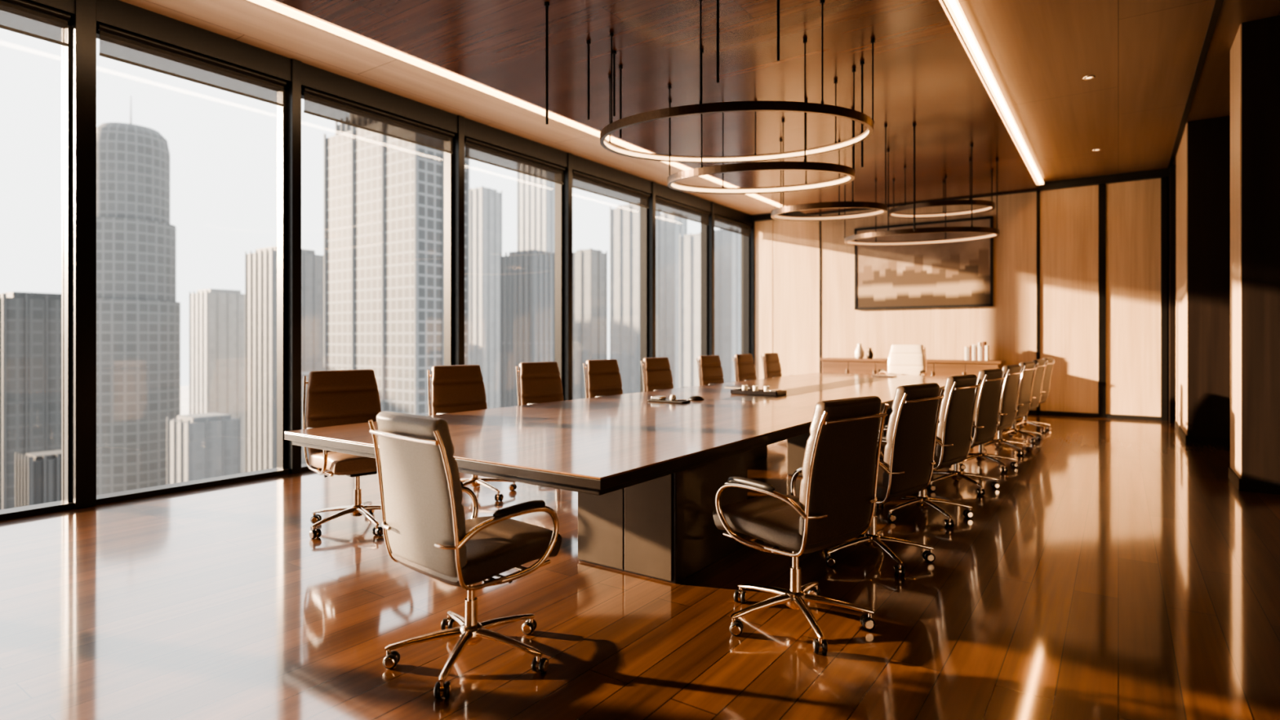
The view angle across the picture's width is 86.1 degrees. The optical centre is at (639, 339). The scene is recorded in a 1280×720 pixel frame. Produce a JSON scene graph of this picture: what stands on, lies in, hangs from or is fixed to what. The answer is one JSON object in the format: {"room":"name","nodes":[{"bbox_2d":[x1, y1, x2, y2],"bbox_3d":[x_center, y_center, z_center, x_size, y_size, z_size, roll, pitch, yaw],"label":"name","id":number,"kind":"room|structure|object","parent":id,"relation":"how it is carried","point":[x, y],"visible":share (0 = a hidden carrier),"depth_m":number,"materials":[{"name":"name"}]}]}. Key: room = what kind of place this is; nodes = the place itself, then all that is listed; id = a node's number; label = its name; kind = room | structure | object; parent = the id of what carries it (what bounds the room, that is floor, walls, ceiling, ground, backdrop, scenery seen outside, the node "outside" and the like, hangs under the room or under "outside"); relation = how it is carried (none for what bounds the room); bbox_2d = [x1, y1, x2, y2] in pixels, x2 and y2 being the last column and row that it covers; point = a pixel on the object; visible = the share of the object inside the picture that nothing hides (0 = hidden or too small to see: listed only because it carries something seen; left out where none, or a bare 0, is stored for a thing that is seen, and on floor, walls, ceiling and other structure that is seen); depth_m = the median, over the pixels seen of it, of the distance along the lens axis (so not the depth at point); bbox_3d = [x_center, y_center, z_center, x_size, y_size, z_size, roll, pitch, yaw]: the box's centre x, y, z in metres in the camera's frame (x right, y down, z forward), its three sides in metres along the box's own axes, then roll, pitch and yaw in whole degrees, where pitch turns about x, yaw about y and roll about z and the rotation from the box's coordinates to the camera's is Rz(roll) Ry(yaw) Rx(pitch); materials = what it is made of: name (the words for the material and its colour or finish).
{"room":"conference room","nodes":[
{"label":"conference room","id":0,"kind":"room"},
{"bbox_2d":[275,372,309,467],"bbox_3d":[-127.385,82.213,271.607,22.489,138.174,22.489,0,0,35],"label":"skyscraper","id":1,"kind":"structure","parent":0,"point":[303,458],"depth_m":259.64,"materials":[{"name":"grey"}]},
{"bbox_2d":[0,413,1279,719],"bbox_3d":[0.651,1.400,5.521,8.550,0.200,18.200,0,0,35],"label":"floor","id":2,"kind":"structure","parent":0,"point":[1120,571],"depth_m":3.27,"materials":[{"name":"brown wood"}]},
{"bbox_2d":[0,0,75,520],"bbox_3d":[-4.978,-0.710,4.531,0.250,4.020,2.065,0,0,35],"label":"window","id":3,"kind":"structure","parent":2,"relation":"on","point":[49,20],"depth_m":5.30,"materials":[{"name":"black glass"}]},
{"bbox_2d":[61,0,291,509],"bbox_3d":[-3.937,-0.710,6.023,0.250,4.020,1.745,0,0,35],"label":"window","id":4,"kind":"structure","parent":2,"relation":"on","point":[126,33],"depth_m":5.49,"materials":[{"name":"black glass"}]},
{"bbox_2d":[302,368,383,538],"bbox_3d":[-1.966,0.760,4.782,0.702,1.079,0.711,0,0,-43],"label":"office chair","id":5,"kind":"object","parent":2,"relation":"on","point":[334,397],"visible":0.54,"depth_m":4.83,"materials":[{"name":"brown leather"}]},
{"bbox_2d":[287,58,457,474],"bbox_3d":[-2.873,-0.710,7.549,0.250,4.020,2.105,0,0,35],"label":"window","id":6,"kind":"structure","parent":2,"relation":"on","point":[325,94],"depth_m":6.97,"materials":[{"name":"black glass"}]},
{"bbox_2d":[368,411,561,698],"bbox_3d":[-0.681,0.792,2.805,0.662,1.016,0.670,0,0,41],"label":"office chair","id":7,"kind":"object","parent":2,"relation":"on","point":[426,531],"visible":1,"depth_m":2.62,"materials":[{"name":"beige leather"}]},
{"bbox_2d":[427,364,516,501],"bbox_3d":[-1.374,0.760,5.736,0.711,1.079,0.702,0,0,44],"label":"office chair","id":8,"kind":"object","parent":2,"relation":"on","point":[454,388],"visible":0.33,"depth_m":5.84,"materials":[{"name":"brown leather"}]},
{"bbox_2d":[444,115,567,394],"bbox_3d":[-1.711,-0.710,9.214,0.250,4.020,2.085,0,0,35],"label":"window","id":9,"kind":"structure","parent":2,"relation":"on","point":[482,143],"depth_m":8.74,"materials":[{"name":"black metal"}]},
{"bbox_2d":[515,361,563,405],"bbox_3d":[-0.779,0.760,6.589,0.711,1.079,0.702,0,0,42],"label":"office chair","id":10,"kind":"object","parent":2,"relation":"on","point":[540,382],"visible":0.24,"depth_m":6.70,"materials":[{"name":"brown leather"}]},
{"bbox_2d":[582,359,622,398],"bbox_3d":[-0.195,0.760,7.426,0.711,1.079,0.703,0,0,41],"label":"office chair","id":11,"kind":"object","parent":2,"relation":"on","point":[602,376],"visible":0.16,"depth_m":7.53,"materials":[{"name":"brown leather"}]},
{"bbox_2d":[555,152,652,400],"bbox_3d":[-0.504,-0.710,10.944,0.250,4.020,2.265,0,0,35],"label":"window","id":12,"kind":"structure","parent":2,"relation":"on","point":[580,173],"depth_m":10.33,"materials":[{"name":"black metal"}]},
{"bbox_2d":[284,373,948,583],"bbox_3d":[1.402,0.925,7.069,2.410,0.751,8.900,0,0,35],"label":"conference table","id":13,"kind":"object","parent":2,"relation":"on","point":[646,477],"visible":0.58,"depth_m":3.94,"materials":[{"name":"brown wood"}]},
{"bbox_2d":[648,394,690,403],"bbox_3d":[0.255,0.515,6.028,0.360,0.068,0.140,0,0,35],"label":"serving tray","id":14,"kind":"object","parent":13,"relation":"on","point":[672,399],"visible":1,"depth_m":5.99,"materials":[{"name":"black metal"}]},
{"bbox_2d":[687,395,703,400],"bbox_3d":[0.509,0.530,6.253,0.150,0.037,0.150,0,0,35],"label":"conference speakerphone","id":15,"kind":"object","parent":13,"relation":"on","point":[692,397],"visible":1,"depth_m":6.21,"materials":[{"name":"black plastic"}]},
{"bbox_2d":[724,386,752,388],"bbox_3d":[1.151,0.544,7.854,0.300,0.009,0.210,0,0,29],"label":"notebook","id":16,"kind":"object","parent":13,"relation":"on","point":[740,387],"visible":0.72,"depth_m":7.81,"materials":[{"name":"paper"}]},
{"bbox_2d":[730,385,786,395],"bbox_3d":[1.192,0.507,6.899,0.500,0.084,0.240,0,0,35],"label":"serving tray","id":17,"kind":"object","parent":13,"relation":"on","point":[766,391],"visible":1,"depth_m":6.83,"materials":[{"name":"black wood"}]},
{"bbox_2d":[871,374,897,377],"bbox_3d":[3.628,0.539,10.182,0.300,0.019,0.253,0,0,35],"label":"closed laptop","id":18,"kind":"object","parent":13,"relation":"on","point":[875,375],"visible":1,"depth_m":10.10,"materials":[{"name":"silver metal"}]},
{"bbox_2d":[640,356,684,391],"bbox_3d":[0.435,0.760,8.328,0.711,1.079,0.702,0,0,39],"label":"office chair","id":19,"kind":"object","parent":2,"relation":"on","point":[657,375],"visible":0.23,"depth_m":8.41,"materials":[{"name":"brown leather"}]},
{"bbox_2d":[640,181,711,391],"bbox_3d":[0.726,-0.710,12.707,0.250,4.020,2.165,0,0,35],"label":"window","id":20,"kind":"structure","parent":2,"relation":"on","point":[664,199],"depth_m":12.20,"materials":[{"name":"black metal"}]},
{"bbox_2d":[696,355,736,386],"bbox_3d":[1.201,0.760,9.427,0.711,1.079,0.702,0,0,40],"label":"office chair","id":21,"kind":"object","parent":2,"relation":"on","point":[710,372],"visible":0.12,"depth_m":9.51,"materials":[{"name":"brown leather"}]},
{"bbox_2d":[700,201,754,364],"bbox_3d":[1.883,-0.710,14.366,0.250,4.020,2.010,0,0,35],"label":"window","id":22,"kind":"structure","parent":2,"relation":"on","point":[721,216],"depth_m":14.46,"materials":[{"name":"black metal"}]},
{"bbox_2d":[732,353,766,381],"bbox_3d":[1.819,0.760,10.313,0.711,1.079,0.702,0,0,39],"label":"office chair","id":23,"kind":"object","parent":2,"relation":"on","point":[744,368],"visible":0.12,"depth_m":10.38,"materials":[{"name":"brown leather"}]},
{"bbox_2d":[760,352,795,377],"bbox_3d":[2.392,0.760,11.133,0.711,1.079,0.702,0,0,38],"label":"office chair","id":24,"kind":"object","parent":2,"relation":"on","point":[771,368],"visible":0.21,"depth_m":11.19,"materials":[{"name":"brown leather"}]},
{"bbox_2d":[712,395,888,653],"bbox_3d":[0.709,0.776,3.167,0.682,1.047,0.691,0,0,-41],"label":"office chair","id":25,"kind":"object","parent":2,"relation":"on","point":[835,501],"visible":1,"depth_m":2.98,"materials":[{"name":"beige leather"}]},
{"bbox_2d":[826,382,945,576],"bbox_3d":[1.375,0.776,4.092,0.682,1.047,0.691,0,0,-43],"label":"office chair","id":26,"kind":"object","parent":2,"relation":"on","point":[906,469],"visible":0.73,"depth_m":3.86,"materials":[{"name":"beige leather"}]},
{"bbox_2d":[876,344,926,375],"bbox_3d":[4.353,0.692,11.396,0.791,1.215,0.801,0,0,35],"label":"office chair","id":27,"kind":"object","parent":2,"relation":"on","point":[904,359],"visible":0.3,"depth_m":11.59,"materials":[{"name":"beige leather"}]},
{"bbox_2d":[820,357,1005,377],"bbox_3d":[5.040,0.835,12.904,3.200,0.930,0.546,0,0,35],"label":"credenza","id":28,"kind":"object","parent":2,"relation":"on","point":[935,367],"visible":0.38,"depth_m":12.47,"materials":[{"name":"brown wood"}]},
{"bbox_2d":[854,343,864,358],"bbox_3d":[4.292,0.225,13.405,0.180,0.290,0.180,0,0,35],"label":"vase","id":29,"kind":"object","parent":28,"relation":"on","point":[859,353],"visible":0.86,"depth_m":13.35,"materials":[{"name":"white ceramic"}]},
{"bbox_2d":[866,347,873,358],"bbox_3d":[4.456,0.266,13.291,0.130,0.209,0.130,0,0,35],"label":"vase","id":30,"kind":"object","parent":28,"relation":"on","point":[869,354],"visible":1,"depth_m":13.25,"materials":[{"name":"black ceramic"}]},
{"bbox_2d":[964,341,989,360],"bbox_3d":[6.000,0.203,12.214,0.366,0.334,0.200,0,0,35],"label":"books","id":31,"kind":"object","parent":28,"relation":"on","point":[973,353],"visible":0.98,"depth_m":12.12,"materials":[{"name":"paper"}]},
{"bbox_2d":[875,374,981,527],"bbox_3d":[2.076,0.776,5.065,0.691,1.047,0.682,0,0,45],"label":"office chair","id":32,"kind":"object","parent":2,"relation":"on","point":[954,437],"visible":0.7,"depth_m":4.84,"materials":[{"name":"beige leather"}]},
{"bbox_2d":[928,368,1006,495],"bbox_3d":[2.783,0.776,6.047,0.691,1.047,0.682,0,0,45],"label":"office chair","id":33,"kind":"object","parent":2,"relation":"on","point":[985,422],"visible":0.56,"depth_m":5.84,"materials":[{"name":"beige leather"}]},
{"bbox_2d":[960,364,1023,472],"bbox_3d":[3.485,0.776,7.021,0.691,1.047,0.682,0,0,43],"label":"office chair","id":34,"kind":"object","parent":2,"relation":"on","point":[1008,402],"visible":0.49,"depth_m":6.83,"materials":[{"name":"beige leather"}]},
{"bbox_2d":[971,361,1036,455],"bbox_3d":[4.186,0.776,7.995,0.691,1.047,0.682,0,0,43],"label":"office chair","id":35,"kind":"object","parent":2,"relation":"on","point":[1024,398],"visible":0.44,"depth_m":7.81,"materials":[{"name":"beige leather"}]},
{"bbox_2d":[996,359,1046,443],"bbox_3d":[4.858,0.776,8.927,0.691,1.047,0.682,0,0,41],"label":"office chair","id":36,"kind":"object","parent":2,"relation":"on","point":[1036,395],"visible":0.46,"depth_m":8.77,"materials":[{"name":"beige leather"}]},
{"bbox_2d":[1010,357,1054,432],"bbox_3d":[5.531,0.776,9.860,0.691,1.047,0.682,0,0,41],"label":"office chair","id":37,"kind":"object","parent":2,"relation":"on","point":[1045,390],"visible":0.52,"depth_m":9.70,"materials":[{"name":"beige leather"}]},
{"bbox_2d":[119,0,1279,215],"bbox_3d":[0.708,-2.740,5.603,8.550,0.360,18.000,0,0,35],"label":"ceiling","id":38,"kind":"structure","parent":0,"point":[1143,55],"depth_m":6.78,"materials":[{"name":"brown wood"}]},
{"bbox_2d":[248,0,782,207],"bbox_3d":[-1.879,-2.719,7.164,0.120,0.022,17.400,0,0,35],"label":"led strip","id":39,"kind":"object","parent":38,"relation":"attached to","point":[271,5],"visible":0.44,"depth_m":6.95,"materials":[{"name":"white plastic"}]},
{"bbox_2d":[544,0,875,167],"bbox_3d":[0.697,-2.091,6.067,2.440,0.982,2.987,0,0,35],"label":"ring chandelier","id":40,"kind":"object","parent":38,"relation":"hanging from","point":[733,106],"visible":1,"depth_m":5.72,"materials":[{"name":"brown metal"}]},
{"bbox_2d":[666,38,855,194],"bbox_3d":[1.169,-2.017,6.744,1.801,1.131,1.799,0,0,35],"label":"ring chandelier","id":41,"kind":"object","parent":38,"relation":"hanging from","point":[806,166],"visible":0.96,"depth_m":6.28,"materials":[{"name":"brown metal"}]},
{"bbox_2d":[770,108,887,221],"bbox_3d":[2.285,-2.029,8.344,1.361,1.106,1.364,0,0,35],"label":"ring chandelier","id":42,"kind":"object","parent":38,"relation":"hanging from","point":[882,208],"visible":0.97,"depth_m":8.22,"materials":[{"name":"brown metal"}]},
{"bbox_2d":[844,123,999,245],"bbox_3d":[3.801,-1.941,9.852,2.831,1.282,2.101,0,0,-36],"label":"ring chandelier","id":43,"kind":"object","parent":38,"relation":"hanging from","point":[993,233],"visible":0.98,"depth_m":9.53,"materials":[{"name":"brown metal"}]},
{"bbox_2d":[888,159,995,217],"bbox_3d":[4.620,-2.255,10.556,1.501,0.654,1.503,0,0,35],"label":"ring chandelier","id":44,"kind":"object","parent":38,"relation":"hanging from","point":[991,205],"visible":0.98,"depth_m":10.41,"materials":[{"name":"brown metal"}]},
{"bbox_2d":[943,0,1044,185],"bbox_3d":[1.863,-2.660,4.553,0.075,0.040,17.400,0,0,35],"label":"led strip","id":45,"kind":"object","parent":38,"relation":"attached to","point":[953,6],"visible":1,"depth_m":6.88,"materials":[{"name":"white plastic"}]},
{"bbox_2d":[1082,75,1095,79],"bbox_3d":[4.658,-2.719,7.114,0.110,0.018,0.110,0,0,35],"label":"recessed light","id":46,"kind":"object","parent":38,"relation":"in","point":[1091,77],"visible":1,"depth_m":7.11,"materials":[{"name":"silver metal"}]},
{"bbox_2d":[1167,0,1223,168],"bbox_3d":[3.349,-2.719,3.638,0.050,0.022,17.800,0,0,35],"label":"trim","id":47,"kind":"structure","parent":38,"relation":"attached to","point":[1218,4],"depth_m":6.90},
{"bbox_2d":[741,164,1175,422],"bbox_3d":[5.714,-0.710,12.779,8.550,4.020,0.500,0,0,35],"label":"wall","id":48,"kind":"structure","parent":0,"point":[787,253],"depth_m":12.03,"materials":[{"name":"brown wood"}]},
{"bbox_2d":[854,216,993,309],"bbox_3d":[5.334,-1.410,13.055,2.490,1.620,0.058,0,0,35],"label":"picture","id":49,"kind":"object","parent":48,"relation":"attached to","point":[954,274],"visible":1,"depth_m":12.99},
{"bbox_2d":[751,168,1168,221],"bbox_3d":[5.752,-2.655,12.746,8.050,0.129,0.089,0,0,35],"label":"trim","id":50,"kind":"structure","parent":48,"relation":"attached to","point":[1157,173],"depth_m":11.48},
{"bbox_2d":[819,177,1167,421],"bbox_3d":[6.061,-0.710,12.568,5.720,4.020,0.050,0,0,35],"label":"trim","id":51,"kind":"structure","parent":48,"relation":"attached to","point":[1102,188],"depth_m":11.40,"materials":[{"name":"black metal"}]},
{"bbox_2d":[1027,410,1160,420],"bbox_3d":[5.407,1.270,13.030,7.160,0.060,0.020,0,0,35],"label":"baseboard","id":52,"kind":"structure","parent":48,"relation":"attached to","point":[1042,412],"depth_m":11.49,"materials":[{"name":"brown wood"}]},
{"bbox_2d":[1174,115,1230,446],"bbox_3d":[7.696,-0.710,9.162,0.760,4.020,1.985,0,0,35],"label":"pillar","id":53,"kind":"structure","parent":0,"point":[1202,158],"depth_m":8.46,"materials":[{"name":"brown wood"}]},
{"bbox_2d":[1228,15,1279,494],"bbox_3d":[5.592,-0.710,6.006,0.600,4.020,0.690,0,0,35],"label":"pillar","id":54,"kind":"structure","parent":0,"point":[1255,51],"depth_m":5.83,"materials":[{"name":"brown wood"}]},
{"label":"outside","id":55,"kind":"structure","parent":0,"visible":0},
{"bbox_2d":[180,386,189,415],"bbox_3d":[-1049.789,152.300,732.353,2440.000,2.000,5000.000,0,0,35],"label":"ground","id":56,"kind":"structure","parent":55,"point":[184,390],"depth_m":1705.91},
{"bbox_2d":[0,291,61,510],"bbox_3d":[-193.504,68.322,219.824,20.315,165.956,20.315,0,0,35],"label":"skyscraper","id":57,"kind":"structure","parent":56,"relation":"on","point":[30,322],"depth_m":210.78,"materials":[{"name":"grey"}]},
{"bbox_2d":[14,449,61,507],"bbox_3d":[-137.241,88.700,159.603,10.170,125.200,10.170,0,0,35],"label":"skyscraper","id":58,"kind":"structure","parent":56,"relation":"on","point":[37,475],"depth_m":155.57,"materials":[{"name":"grey concrete"}]},
{"bbox_2d":[96,122,180,495],"bbox_3d":[-222.532,29.150,299.729,36.000,244.300,36.000,0,0,35],"label":"skyscraper","id":59,"kind":"structure","parent":56,"relation":"on","point":[138,311],"depth_m":287.11,"materials":[{"name":"grey glass"}]},
{"bbox_2d":[129,95,132,124],"bbox_3d":[-222.532,-99.200,299.729,1.200,15.000,1.200,0,0,35],"label":"roof antenna","id":60,"kind":"object","parent":59,"relation":"on","point":[131,108],"visible":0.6,"depth_m":299.50,"materials":[{"name":"grey metal"}]},
{"bbox_2d":[166,412,240,484],"bbox_3d":[-165.034,89.930,259.586,18.141,122.739,18.141,0,0,35],"label":"skyscraper","id":61,"kind":"structure","parent":56,"relation":"on","point":[202,446],"depth_m":254.06,"materials":[{"name":"grey concrete"}]},
{"bbox_2d":[189,288,244,473],"bbox_3d":[-245.354,61.213,399.629,22.489,180.174,22.489,0,0,35],"label":"skyscraper","id":62,"kind":"structure","parent":56,"relation":"on","point":[216,316],"depth_m":392.53,"materials":[{"name":"grey concrete"}]},
{"bbox_2d":[244,245,323,472],"bbox_3d":[-180.883,52.696,349.775,26.837,197.209,26.837,0,0,35],"label":"skyscraper","id":63,"kind":"structure","parent":56,"relation":"on","point":[260,266],"depth_m":341.62,"materials":[{"name":"grey concrete"}]},
{"bbox_2d":[335,121,357,135],"bbox_3d":[-69.334,43.750,189.654,31.750,215.100,12.750,0,0,35],"label":"skyscraper","id":64,"kind":"structure","parent":56,"relation":"on","point":[340,128],"depth_m":191.91,"materials":[{"name":"grey"}]},
{"bbox_2d":[323,125,469,416],"bbox_3d":[-67.246,46.700,188.015,41.050,209.200,17.050,0,0,35],"label":"skyscraper","id":65,"kind":"structure","parent":56,"relation":"on","point":[384,195],"depth_m":177.14,"materials":[{"name":"grey concrete"}]},
{"bbox_2d":[469,186,502,408],"bbox_3d":[-86.760,34.112,379.828,14.518,234.377,14.518,0,0,35],"label":"skyscraper","id":66,"kind":"structure","parent":56,"relation":"on","point":[485,203],"depth_m":373.92,"materials":[{"name":"grey"}]},
{"bbox_2d":[499,249,555,407],"bbox_3d":[-40.527,59.167,259.786,17.417,184.267,17.417,0,0,35],"label":"skyscraper","id":67,"kind":"structure","parent":56,"relation":"on","point":[526,277],"depth_m":252.88,"materials":[{"name":"grey"}]},
{"bbox_2d":[516,172,573,253],"bbox_3d":[-58.069,20.641,419.557,23.938,261.319,23.938,0,0,35],"label":"skyscraper","id":68,"kind":"structure","parent":56,"relation":"on","point":[535,197],"depth_m":409.46,"materials":[{"name":"grey"}]},
{"bbox_2d":[572,248,607,399],"bbox_3d":[-24.402,54.200,329.741,12.344,194.200,12.344,0,0,35],"label":"skyscraper","id":69,"kind":"structure","parent":56,"relation":"on","point":[589,266],"depth_m":325.98,"materials":[{"name":"grey"}]},
{"bbox_2d":[609,203,660,394],"bbox_3d":[-2.038,46.539,299.752,15.967,209.522,15.967,0,0,35],"label":"skyscraper","id":70,"kind":"structure","parent":56,"relation":"on","point":[624,220],"depth_m":294.21,"materials":[{"name":"grey"}]},
{"bbox_2d":[660,213,687,388],"bbox_3d":[16.290,42.700,359.757,12.344,217.200,12.344,0,0,35],"label":"skyscraper","id":71,"kind":"structure","parent":56,"relation":"on","point":[671,226],"depth_m":354.02,"materials":[{"name":"grey concrete"}]},
{"bbox_2d":[679,231,700,387],"bbox_3d":[23.062,54.200,279.803,10.170,194.200,10.170,0,0,35],"label":"skyscraper","id":72,"kind":"structure","parent":56,"relation":"on","point":[689,244],"depth_m":275.98,"materials":[{"name":"grey"}]},
{"bbox_2d":[714,228,741,382],"bbox_3d":[37.826,51.700,299.742,10.895,199.200,10.895,0,0,35],"label":"skyscraper","id":73,"kind":"structure","parent":56,"relation":"on","point":[727,244],"depth_m":295.21,"materials":[{"name":"grey"}]}
]}

